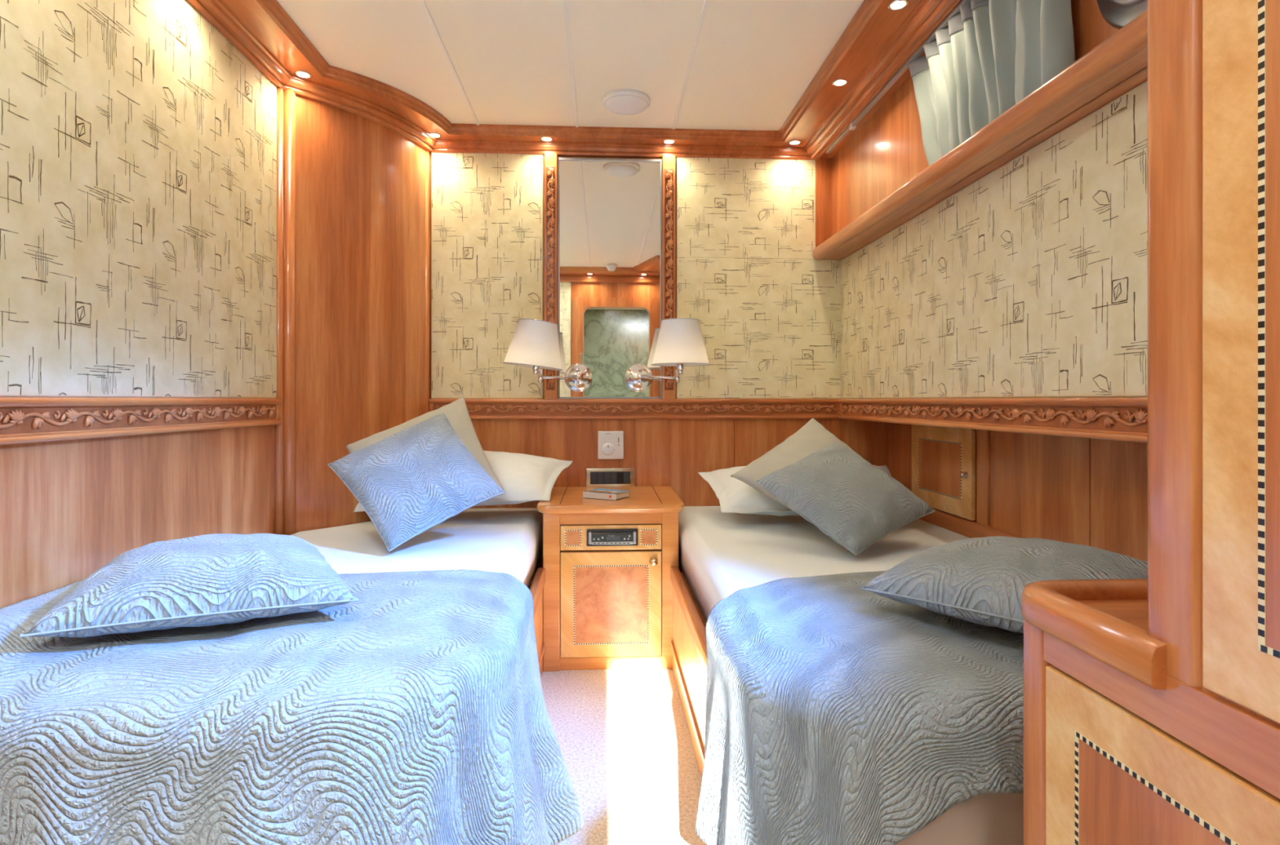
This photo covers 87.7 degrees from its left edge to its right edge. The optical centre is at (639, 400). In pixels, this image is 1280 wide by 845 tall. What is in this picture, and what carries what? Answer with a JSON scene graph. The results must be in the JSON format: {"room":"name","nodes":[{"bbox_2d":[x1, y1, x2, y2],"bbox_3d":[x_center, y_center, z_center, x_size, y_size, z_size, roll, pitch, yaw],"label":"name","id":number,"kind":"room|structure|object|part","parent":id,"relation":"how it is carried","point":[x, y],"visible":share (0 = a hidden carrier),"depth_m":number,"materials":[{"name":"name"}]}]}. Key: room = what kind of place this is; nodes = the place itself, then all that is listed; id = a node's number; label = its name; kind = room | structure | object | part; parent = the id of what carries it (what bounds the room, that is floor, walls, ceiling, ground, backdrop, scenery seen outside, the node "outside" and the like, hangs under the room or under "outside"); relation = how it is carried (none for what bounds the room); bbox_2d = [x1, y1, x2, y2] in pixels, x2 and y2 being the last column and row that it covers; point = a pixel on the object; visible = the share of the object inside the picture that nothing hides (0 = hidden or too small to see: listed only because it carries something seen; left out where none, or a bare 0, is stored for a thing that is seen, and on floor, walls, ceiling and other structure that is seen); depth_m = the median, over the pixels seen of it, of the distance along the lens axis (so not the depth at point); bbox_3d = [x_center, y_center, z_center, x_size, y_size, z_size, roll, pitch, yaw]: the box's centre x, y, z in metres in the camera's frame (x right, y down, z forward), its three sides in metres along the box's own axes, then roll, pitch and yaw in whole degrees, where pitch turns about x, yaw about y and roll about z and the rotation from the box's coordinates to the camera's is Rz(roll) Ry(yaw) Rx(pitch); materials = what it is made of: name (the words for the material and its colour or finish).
{"room":"yacht cabin bedroom","nodes":[
{"label":"yacht cabin bedroom","id":0,"kind":"room"},
{"bbox_2d":[0,0,276,608],"bbox_3d":[-1.244,-0.150,1.118,0.092,2.300,2.630,0,0,-3],"label":"wall","id":1,"kind":"structure","parent":0,"point":[138,143],"depth_m":1.60,"materials":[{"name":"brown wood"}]},
{"bbox_3d":[-1.212,0.540,1.090,0.014,0.920,2.470,0,0,-3],"label":"wood panel","id":2,"kind":"part","parent":1,"relation":"part of","materials":[{"name":"brown wood"}]},
{"bbox_3d":[-1.205,-0.553,1.101,0.016,1.094,2.450,0,0,-3],"label":"fabric panel","id":3,"kind":"part","parent":1,"relation":"part of","materials":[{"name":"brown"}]},
{"bbox_2d":[0,396,282,444],"bbox_3d":[-1.200,0.039,1.100,0.038,0.090,2.468,0,0,-3],"label":"rail","id":4,"kind":"object","parent":1,"relation":"attached to","point":[23,420],"visible":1,"depth_m":1.55,"materials":[{"name":"brown wood"}]},
{"bbox_2d":[275,87,284,534],"bbox_3d":[-1.267,-0.050,2.339,0.032,2.100,0.032,0,0,-3],"label":"trim","id":5,"kind":"structure","parent":1,"relation":"attached to","point":[279,428],"depth_m":2.33,"materials":[{"name":"brown wood"}]},
{"bbox_2d":[295,94,431,533],"bbox_3d":[-1.147,-0.100,2.681,0.477,2.200,0.680,0,0,-3],"label":"wall","id":6,"kind":"structure","parent":0,"point":[360,183],"depth_m":2.52,"materials":[{"name":"brown wood"}]},
{"bbox_2d":[284,87,295,535],"bbox_3d":[-1.245,-0.050,2.363,0.042,2.100,0.042,0,0,-3],"label":"trim","id":7,"kind":"structure","parent":6,"relation":"attached to","point":[289,94],"depth_m":2.35,"materials":[{"name":"brown wood"}]},
{"bbox_2d":[186,0,955,159],"bbox_3d":[-0.170,-1.135,1.446,2.113,0.090,3.072,0,0,-3],"label":"crown molding","id":8,"kind":"structure","parent":6,"relation":"attached to","point":[877,38],"depth_m":2.48,"materials":[{"name":"brown wood"}]},
{"bbox_2d":[294,70,311,79],"bbox_3d":[-1.174,-1.134,2.324,0.054,0.004,0.054,0,0,-3],"label":"light","id":9,"kind":"object","parent":8,"relation":"in","point":[303,74],"visible":1,"depth_m":2.32,"materials":[{"name":"silver metal"}]},
{"bbox_2d":[428,132,440,137],"bbox_3d":[-0.880,-1.134,2.856,0.054,0.004,0.054,0,0,-3],"label":"light","id":10,"kind":"object","parent":8,"relation":"in","point":[434,135],"visible":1,"depth_m":2.85,"materials":[{"name":"silver metal"}]},
{"bbox_2d":[540,137,552,142],"bbox_3d":[-0.406,-1.134,2.897,0.054,0.004,0.054,0,0,-3],"label":"light","id":11,"kind":"object","parent":8,"relation":"in","point":[543,139],"visible":1,"depth_m":2.89,"materials":[{"name":"silver metal"}]},
{"bbox_2d":[662,139,675,144],"bbox_3d":[0.128,-1.134,2.926,0.054,0.004,0.054,0,0,-3],"label":"light","id":12,"kind":"object","parent":8,"relation":"in","point":[664,141],"visible":1,"depth_m":2.92,"materials":[{"name":"silver metal"}]},
{"bbox_2d":[788,139,800,145],"bbox_3d":[0.682,-1.134,2.937,0.054,0.004,0.054,0,0,-3],"label":"light","id":13,"kind":"object","parent":8,"relation":"in","point":[795,142],"visible":1,"depth_m":2.93,"materials":[{"name":"silver metal"}]},
{"bbox_2d":[832,78,848,86],"bbox_3d":[0.715,-1.134,2.383,0.054,0.004,0.054,0,0,-3],"label":"light","id":14,"kind":"object","parent":8,"relation":"in","point":[838,82],"visible":1,"depth_m":2.38,"materials":[{"name":"silver metal"}]},
{"bbox_2d":[888,0,908,10],"bbox_3d":[0.741,-1.134,1.914,0.054,0.004,0.054,0,0,-3],"label":"light","id":15,"kind":"object","parent":8,"relation":"in","point":[895,5],"visible":1,"depth_m":1.91,"materials":[{"name":"silver metal"}]},
{"bbox_2d":[276,0,863,130],"bbox_3d":[-0.005,-1.193,1.452,2.650,0.054,3.180,0,0,-3],"label":"ceiling","id":16,"kind":"structure","parent":0,"point":[713,64],"depth_m":2.25,"materials":[{"name":"beige paint"}]},
{"bbox_2d":[602,88,650,115],"bbox_3d":[-0.053,-1.154,2.601,0.188,0.032,0.188,0,0,-3],"label":"recessed light","id":17,"kind":"object","parent":16,"relation":"in","point":[621,101],"visible":1,"depth_m":2.56,"materials":[{"name":"white plastic"}]},
{"bbox_2d":[541,667,706,844],"bbox_3d":[0.031,1.030,0.352,3.100,0.060,5.500,0,0,-3],"label":"floor","id":18,"kind":"structure","parent":0,"point":[624,739],"depth_m":1.89,"materials":[{"name":"beige carpet"}]},
{"bbox_2d":[528,567,545,678],"bbox_3d":[-0.762,0.807,2.091,0.868,0.385,1.540,0,0,-3],"label":"bed","id":19,"kind":"object","parent":18,"relation":"on","point":[536,586],"visible":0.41,"depth_m":2.30,"materials":[{"name":"brown wood"}]},
{"bbox_2d":[289,507,542,588],"bbox_3d":[-0.805,0.551,1.983,0.889,0.167,1.888,0,0,-3],"label":"mattress","id":20,"kind":"object","parent":19,"relation":"on","point":[508,540],"visible":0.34,"depth_m":2.19,"materials":[{"name":"white fabric"}]},
{"bbox_2d":[0,569,584,844],"bbox_3d":[-0.661,0.686,1.292,1.102,0.601,0.950,0,0,-3],"label":"quilted bedspread","id":21,"kind":"object","parent":20,"relation":"on","point":[412,710],"visible":0.8,"depth_m":1.04,"materials":[{"name":"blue fabric"}]},
{"bbox_2d":[18,533,358,637],"bbox_3d":[-0.906,0.369,1.421,0.525,0.150,0.427,0,0,-29],"label":"cushion","id":22,"kind":"object","parent":21,"relation":"on","point":[208,580],"visible":1,"depth_m":1.28,"materials":[{"name":"blue fabric"}]},
{"bbox_2d":[328,412,504,551],"bbox_3d":[-0.728,0.246,2.172,0.490,0.407,0.311,0,0,-32],"label":"cushion","id":23,"kind":"object","parent":20,"relation":"on","point":[419,477],"visible":1,"depth_m":2.10,"materials":[{"name":"blue fabric"}]},
{"bbox_2d":[345,396,504,491],"bbox_3d":[-0.766,0.205,2.377,0.480,0.440,0.305,0,0,-33],"label":"plain cushion","id":24,"kind":"object","parent":20,"relation":"on","point":[457,413],"visible":0.21,"depth_m":2.45,"materials":[{"name":"beige fabric"}]},
{"bbox_2d":[353,450,572,511],"bbox_3d":[-0.709,0.312,2.698,0.838,0.229,0.334,0,0,0],"label":"bed pillow","id":25,"kind":"object","parent":20,"relation":"on","point":[523,477],"visible":0.36,"depth_m":2.61,"materials":[{"name":"white fabric"}]},
{"bbox_3d":[-0.332,0.642,1.899,0.030,0.055,1.109,0,0,-3],"label":"rail","id":26,"kind":"part","parent":19,"relation":"part of","materials":[{"name":"brown wood"}]},
{"bbox_3d":[-0.336,0.830,1.899,0.018,0.340,1.109,0,0,-3],"label":"panel","id":27,"kind":"part","parent":19,"relation":"part of","materials":[{"name":"brown wood"}]},
{"bbox_2d":[537,485,684,671],"bbox_3d":[-0.120,0.692,2.706,0.550,0.616,0.543,0,0,-3],"label":"nightstand","id":28,"kind":"object","parent":18,"relation":"on","point":[605,607],"visible":0.98,"depth_m":2.47,"materials":[{"name":"brown wood"}]},
{"bbox_2d":[582,488,629,500],"bbox_3d":[-0.134,0.371,2.636,0.154,0.024,0.103,0,0,30],"label":"paperback book","id":29,"kind":"object","parent":28,"relation":"on","point":[597,493],"visible":1,"depth_m":2.61,"materials":[{"name":"white paper"}]},
{"bbox_3d":[-0.107,0.508,2.477,0.374,0.091,0.022,0,0,-3],"label":"drawer","id":30,"kind":"part","parent":28,"relation":"part of","materials":[{"name":"brown wood"}]},
{"bbox_3d":[-0.107,0.756,2.474,0.374,0.388,0.017,0,0,-3],"label":"door","id":31,"kind":"part","parent":28,"relation":"part of","materials":[{"name":"brown wood"}]},
{"bbox_3d":[-0.107,0.756,2.467,0.272,0.286,0.002,0,0,-3],"label":"panel","id":32,"kind":"part","parent":28,"relation":"part of","materials":[{"name":"brown wood"}]},
{"bbox_2d":[586,528,638,546],"bbox_3d":[-0.102,0.507,2.467,0.189,0.062,0.043,0,0,-3],"label":"radio","id":33,"kind":"object","parent":28,"relation":"in","point":[595,537],"visible":1,"depth_m":2.45,"materials":[{"name":"black plastic"}]},
{"bbox_3d":[-0.101,0.524,2.452,0.153,0.009,0.012,0,0,-3],"label":"trim","id":34,"kind":"part","parent":33,"relation":"part of","materials":[{"name":"silver metal"}]},
{"bbox_3d":[0.051,0.595,2.459,0.032,0.032,0.031,0,0,-3],"label":"knob","id":35,"kind":"part","parent":28,"relation":"part of","materials":[{"name":"gold metal"}]},
{"bbox_2d":[670,564,706,780],"bbox_3d":[0.644,0.807,2.108,1.022,0.385,1.818,0,0,-3],"label":"bed","id":36,"kind":"object","parent":18,"relation":"on","point":[688,644],"visible":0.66,"depth_m":1.98,"materials":[{"name":"brown wood"}]},
{"bbox_3d":[0.163,0.642,1.826,0.030,0.055,1.309,0,0,-3],"label":"rail","id":37,"kind":"part","parent":36,"relation":"part of","materials":[{"name":"brown wood"}]},
{"bbox_2d":[678,506,968,622],"bbox_3d":[0.678,0.551,2.035,0.993,0.167,1.959,0,0,-3],"label":"mattress","id":38,"kind":"object","parent":36,"relation":"on","point":[721,554],"visible":0.08,"depth_m":2.11,"materials":[{"name":"white fabric"}]},
{"bbox_2d":[697,464,891,515],"bbox_3d":[0.655,0.346,2.650,0.814,0.182,0.451,0,0,0],"label":"bed pillow","id":39,"kind":"object","parent":38,"relation":"on","point":[734,495],"visible":0.3,"depth_m":2.49,"materials":[{"name":"white fabric"}]},
{"bbox_2d":[731,417,861,515],"bbox_3d":[0.651,0.247,2.409,0.492,0.355,0.414,0,0,-34],"label":"plain cushion","id":40,"kind":"object","parent":38,"relation":"on","point":[813,437],"visible":0.27,"depth_m":2.48,"materials":[{"name":"beige fabric"}]},
{"bbox_2d":[755,443,935,555],"bbox_3d":[0.660,0.300,2.155,0.452,0.294,0.354,0,0,-34],"label":"cushion","id":41,"kind":"object","parent":38,"relation":"on","point":[852,501],"visible":1,"depth_m":2.07,"materials":[{"name":"grey fabric"}]},
{"bbox_2d":[695,570,1023,844],"bbox_3d":[0.657,0.715,1.400,1.149,0.544,0.876,0,0,-3],"label":"quilted bedspread","id":42,"kind":"object","parent":38,"relation":"on","point":[838,712],"visible":0.57,"depth_m":1.06,"materials":[{"name":"grey fabric"}]},
{"bbox_2d":[861,536,1147,633],"bbox_3d":[0.787,0.362,1.345,0.454,0.154,0.500,0,0,-35],"label":"cushion","id":43,"kind":"object","parent":42,"relation":"on","point":[981,580],"visible":0.67,"depth_m":1.26,"materials":[{"name":"grey fabric"}]},
{"bbox_2d":[895,792,1023,844],"bbox_3d":[0.799,0.720,1.038,0.830,0.440,0.031,0,0,-3],"label":"valance","id":44,"kind":"object","parent":38,"relation":"hanging from","point":[985,818],"visible":0.08,"depth_m":1.03,"materials":[{"name":"beige fabric"}]},
{"bbox_2d":[1021,0,1279,844],"bbox_3d":[0.892,-0.080,0.498,0.733,2.160,0.896,0,0,-3],"label":"wardrobe","id":45,"kind":"object","parent":18,"relation":"on","point":[1152,704],"visible":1,"depth_m":0.64,"materials":[{"name":"brown wood"}]},
{"bbox_2d":[1075,599,1147,630],"bbox_3d":[0.900,0.283,0.796,0.685,0.033,0.245,0,0,-3],"label":"countertop","id":46,"kind":"structure","parent":45,"relation":"on","point":[1134,611],"depth_m":0.85,"materials":[{"name":"brown wood"}]},
{"bbox_3d":[0.537,0.640,0.556,0.002,0.482,0.482,0,0,-3],"label":"panel","id":47,"kind":"part","parent":45,"relation":"part of","materials":[{"name":"brown wood"}]},
{"bbox_3d":[0.559,0.307,0.447,0.030,0.058,0.832,0,0,-3],"label":"rail","id":48,"kind":"part","parent":45,"relation":"part of","materials":[{"name":"brown wood"}]},
{"bbox_3d":[0.545,0.640,0.557,0.017,0.600,0.600,0,0,-3],"label":"door","id":49,"kind":"part","parent":45,"relation":"part of","materials":[{"name":"brown wood"}]},
{"bbox_3d":[0.556,-0.383,0.353,0.017,1.310,0.560,0,0,-3],"label":"door","id":50,"kind":"part","parent":45,"relation":"part of","materials":[{"name":"brown wood"}]},
{"bbox_3d":[0.548,-0.383,0.353,0.002,1.192,0.442,0,0,-3],"label":"panel","id":51,"kind":"part","parent":45,"relation":"part of","materials":[{"name":"brown wood"}]},
{"bbox_2d":[431,152,888,568],"bbox_3d":[-0.111,-0.150,3.022,2.710,2.300,0.092,0,0,-3],"label":"wall","id":52,"kind":"structure","parent":0,"point":[748,230],"depth_m":3.00,"materials":[{"name":"beige paper"}]},
{"bbox_2d":[425,149,428,413],"bbox_3d":[-0.945,-0.050,2.913,0.044,2.100,0.044,0,0,-3],"label":"trim","id":53,"kind":"structure","parent":52,"relation":"attached to","point":[426,150],"depth_m":2.90,"materials":[{"name":"brown wood"}]},
{"bbox_3d":[-0.675,-0.553,2.953,0.490,1.094,0.016,0,0,-3],"label":"fabric panel","id":54,"kind":"part","parent":52,"relation":"part of","materials":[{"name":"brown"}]},
{"bbox_2d":[543,152,557,399],"bbox_3d":[-0.395,-0.546,2.950,0.060,1.092,0.045,0,0,-3],"label":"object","id":55,"kind":"object","parent":52,"relation":"attached to","point":[550,159],"visible":0.77,"depth_m":2.94,"materials":[{"name":"brown wood"}]},
{"bbox_2d":[585,467,635,486],"bbox_3d":[-0.133,0.342,2.972,0.217,0.081,0.023,0,0,-3],"label":"switch plate","id":56,"kind":"object","parent":52,"relation":"attached to","point":[594,477],"visible":0.97,"depth_m":2.96,"materials":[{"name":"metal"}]},
{"bbox_2d":[591,472,596,484],"bbox_3d":[-0.204,0.346,2.960,0.027,0.050,0.006,0,0,-3],"label":"switch","id":57,"kind":"object","parent":56,"relation":"attached to","point":[593,475],"depth_m":2.96,"materials":[{"name":"grey plastic"}]},
{"bbox_2d":[597,472,603,483],"bbox_3d":[-0.175,0.346,2.962,0.027,0.050,0.006,0,0,-3],"label":"switch","id":58,"kind":"object","parent":56,"relation":"attached to","point":[600,475],"depth_m":2.96,"materials":[{"name":"grey plastic"}]},
{"bbox_2d":[604,472,609,483],"bbox_3d":[-0.146,0.346,2.963,0.027,0.050,0.006,0,0,-3],"label":"switch","id":59,"kind":"object","parent":56,"relation":"attached to","point":[606,475],"depth_m":2.96,"materials":[{"name":"grey plastic"}]},
{"bbox_2d":[610,472,616,483],"bbox_3d":[-0.117,0.346,2.965,0.027,0.050,0.006,0,0,-3],"label":"switch","id":60,"kind":"object","parent":56,"relation":"attached to","point":[613,475],"depth_m":2.96,"materials":[{"name":"grey plastic"}]},
{"bbox_2d":[617,471,622,483],"bbox_3d":[-0.089,0.346,2.967,0.027,0.050,0.006,0,0,-3],"label":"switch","id":61,"kind":"object","parent":56,"relation":"attached to","point":[620,474],"depth_m":2.96,"materials":[{"name":"black plastic"}]},
{"bbox_2d":[623,471,629,483],"bbox_3d":[-0.060,0.346,2.968,0.027,0.050,0.006,0,0,-3],"label":"switch","id":62,"kind":"object","parent":56,"relation":"attached to","point":[626,474],"depth_m":2.96,"materials":[{"name":"grey plastic"}]},
{"bbox_2d":[558,157,662,398],"bbox_3d":[-0.133,-0.541,2.974,0.461,1.070,0.018,0,0,-3],"label":"wall mirror","id":63,"kind":"object","parent":52,"relation":"attached to","point":[610,210],"visible":1,"depth_m":2.97,"materials":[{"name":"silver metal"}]},
{"bbox_2d":[502,318,592,391],"bbox_3d":[-0.411,-0.187,2.846,0.247,0.298,0.398,0,0,28],"label":"wall lamp","id":64,"kind":"object","parent":63,"relation":"attached to","point":[535,344],"visible":1,"depth_m":2.71,"materials":[{"name":"white fabric"}]},
{"bbox_3d":[-0.447,-0.141,2.780,0.247,0.033,0.249,0,0,-3],"label":"shade trim","id":65,"kind":"part","parent":64,"relation":"part of","materials":[{"name":"white fabric"}]},
{"bbox_3d":[-0.447,-0.230,2.780,0.243,0.209,0.245,0,0,-3],"label":"lamp shade","id":66,"kind":"part","parent":64,"relation":"part of","materials":[{"name":"white fabric"}]},
{"bbox_3d":[-0.424,-0.324,2.781,0.164,0.023,0.165,0,0,-3],"label":"shade trim","id":67,"kind":"part","parent":64,"relation":"part of","materials":[{"name":"white fabric"}]},
{"bbox_3d":[-0.362,-0.110,2.847,0.217,0.070,0.035,0,0,-38],"label":"arm","id":68,"kind":"part","parent":64,"relation":"part of","materials":[{"name":"silver metal"}]},
{"bbox_2d":[625,318,710,391],"bbox_3d":[0.137,-0.187,2.871,0.249,0.298,0.382,0,0,-31],"label":"wall lamp","id":69,"kind":"object","parent":63,"relation":"attached to","point":[680,344],"visible":1,"depth_m":2.74,"materials":[{"name":"white fabric"}]},
{"bbox_3d":[0.095,-0.110,2.874,0.212,0.070,0.038,0,0,33],"label":"arm","id":70,"kind":"part","parent":69,"relation":"part of","materials":[{"name":"silver metal"}]},
{"bbox_3d":[0.171,-0.243,2.814,0.245,0.186,0.245,0,0,-3],"label":"lamp shade","id":71,"kind":"part","parent":69,"relation":"part of","materials":[{"name":"white fabric"}]},
{"bbox_3d":[0.171,-0.335,2.814,0.165,0.003,0.165,0,0,-3],"label":"shade trim","id":72,"kind":"part","parent":69,"relation":"part of","materials":[{"name":"white fabric"}]},
{"bbox_3d":[0.171,-0.150,2.814,0.249,0.003,0.249,0,0,-3],"label":"shade trim","id":73,"kind":"part","parent":69,"relation":"part of","materials":[{"name":"white fabric"}]},
{"bbox_2d":[597,431,623,459],"bbox_3d":[-0.130,0.200,2.963,0.114,0.124,0.036,0,0,-3],"label":"thermostat","id":74,"kind":"object","parent":52,"relation":"attached to","point":[610,443],"visible":1,"depth_m":2.95,"materials":[{"name":"white plastic"}]},
{"bbox_2d":[428,398,839,419],"bbox_3d":[-0.006,0.039,2.985,1.865,0.090,0.038,0,0,-3],"label":"rail","id":75,"kind":"object","parent":52,"relation":"attached to","point":[477,408],"visible":0.89,"depth_m":2.97,"materials":[{"name":"brown wood"}]},
{"bbox_2d":[662,155,675,399],"bbox_3d":[0.129,-0.546,2.979,0.060,1.092,0.045,0,0,-3],"label":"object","id":76,"kind":"object","parent":52,"relation":"attached to","point":[668,162],"visible":0.77,"depth_m":2.97,"materials":[{"name":"brown wood"}]},
{"bbox_3d":[0.090,0.540,2.999,2.110,0.920,0.012,0,0,-3],"label":"wood panel","id":77,"kind":"part","parent":52,"relation":"part of","materials":[{"name":"brown wood"}]},
{"bbox_3d":[0.542,-0.553,3.020,0.758,1.094,0.016,0,0,-3],"label":"fabric panel","id":78,"kind":"part","parent":52,"relation":"part of","materials":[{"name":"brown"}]},
{"bbox_3d":[0.841,-0.885,3.037,0.088,0.450,0.016,0,0,-3],"label":"panel","id":79,"kind":"part","parent":52,"relation":"part of","materials":[{"name":"brown wood"}]},
{"bbox_2d":[832,0,1147,561],"bbox_3d":[1.163,-0.150,1.521,0.410,2.300,3.170,0,0,-3],"label":"wall","id":80,"kind":"structure","parent":0,"point":[1029,279],"depth_m":1.82,"materials":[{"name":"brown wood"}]},
{"bbox_2d":[815,0,961,160],"bbox_3d":[0.897,-1.193,1.995,0.090,0.214,2.085,0,0,-3],"label":"fascia","id":81,"kind":"object","parent":80,"relation":"attached to","point":[906,74],"visible":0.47,"depth_m":2.40,"materials":[{"name":"brown wood"}]},
{"bbox_2d":[826,0,970,154],"bbox_3d":[0.878,-1.077,1.881,0.020,0.022,2.060,0,0,-3],"label":"rail","id":82,"kind":"object","parent":81,"relation":"attached to","point":[956,11],"visible":1,"depth_m":2.25,"materials":[{"name":"brown wood"}]},
{"bbox_2d":[907,0,1075,165],"bbox_3d":[0.899,-0.862,1.787,0.062,0.429,0.709,0,0,-3],"label":"curtain","id":83,"kind":"object","parent":82,"relation":"hanging from","point":[991,55],"visible":0.8,"depth_m":1.72,"materials":[{"name":"grey fabric"}]},
{"bbox_3d":[1.150,0.490,2.933,0.014,0.819,0.250,0,0,-3],"label":"wood panel","id":84,"kind":"part","parent":80,"relation":"part of","materials":[{"name":"brown wood"}]},
{"bbox_2d":[911,424,975,519],"bbox_3d":[1.147,0.257,2.564,0.038,0.330,0.455,0,0,-3],"label":"cabinet door","id":85,"kind":"structure","parent":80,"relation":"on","point":[944,458],"depth_m":2.52,"materials":[{"name":"brown wood"}]},
{"bbox_3d":[1.150,0.257,2.564,0.002,0.200,0.325,0,0,-3],"label":"panel","id":86,"kind":"part","parent":85,"relation":"part of","materials":[{"name":"brown wood"}]},
{"bbox_3d":[1.149,0.265,2.367,0.021,0.024,0.024,0,0,-3],"label":"knob","id":87,"kind":"part","parent":85,"relation":"part of","materials":[{"name":"silver metal"}]},
{"bbox_3d":[0.986,-0.973,1.552,0.060,0.655,2.990,0,0,-3],"label":"panel","id":88,"kind":"part","parent":80,"relation":"part of","materials":[{"name":"brown wood"}]},
{"bbox_2d":[813,9,1147,260],"bbox_3d":[0.914,-0.660,1.892,0.144,0.056,2.277,0,0,-3],"label":"wall shelf","id":89,"kind":"object","parent":80,"relation":"attached to","point":[1118,64],"visible":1,"depth_m":1.59,"materials":[{"name":"brown wood"}]},
{"bbox_3d":[1.185,0.490,2.292,0.014,0.819,0.077,0,0,-3],"label":"wood panel","id":90,"kind":"part","parent":80,"relation":"part of","materials":[{"name":"brown wood"}]},
{"bbox_2d":[837,396,1147,443],"bbox_3d":[0.979,0.039,1.847,0.042,0.090,2.360,0,0,-3],"label":"rail","id":91,"kind":"object","parent":80,"relation":"attached to","point":[1116,419],"visible":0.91,"depth_m":1.71,"materials":[{"name":"brown wood"}]},
{"bbox_3d":[0.987,-0.321,1.835,0.016,0.630,2.400,0,0,-3],"label":"fabric panel","id":92,"kind":"part","parent":80,"relation":"part of","materials":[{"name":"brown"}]},
{"bbox_3d":[1.200,0.490,2.019,0.014,0.819,0.460,0,0,-3],"label":"wood panel","id":93,"kind":"part","parent":80,"relation":"part of","materials":[{"name":"brown wood"}]},
{"bbox_3d":[1.226,0.490,1.553,0.014,0.819,0.466,0,0,-3],"label":"wood panel","id":94,"kind":"part","parent":80,"relation":"part of","materials":[{"name":"brown wood"}]},
{"bbox_2d":[1097,0,1147,29],"bbox_3d":[0.955,-0.872,1.244,0.036,0.316,0.316,0,0,-3],"label":"window","id":95,"kind":"structure","parent":80,"relation":"in","point":[1117,13],"depth_m":1.32,"materials":[{"name":"grey glass"}]}
]}

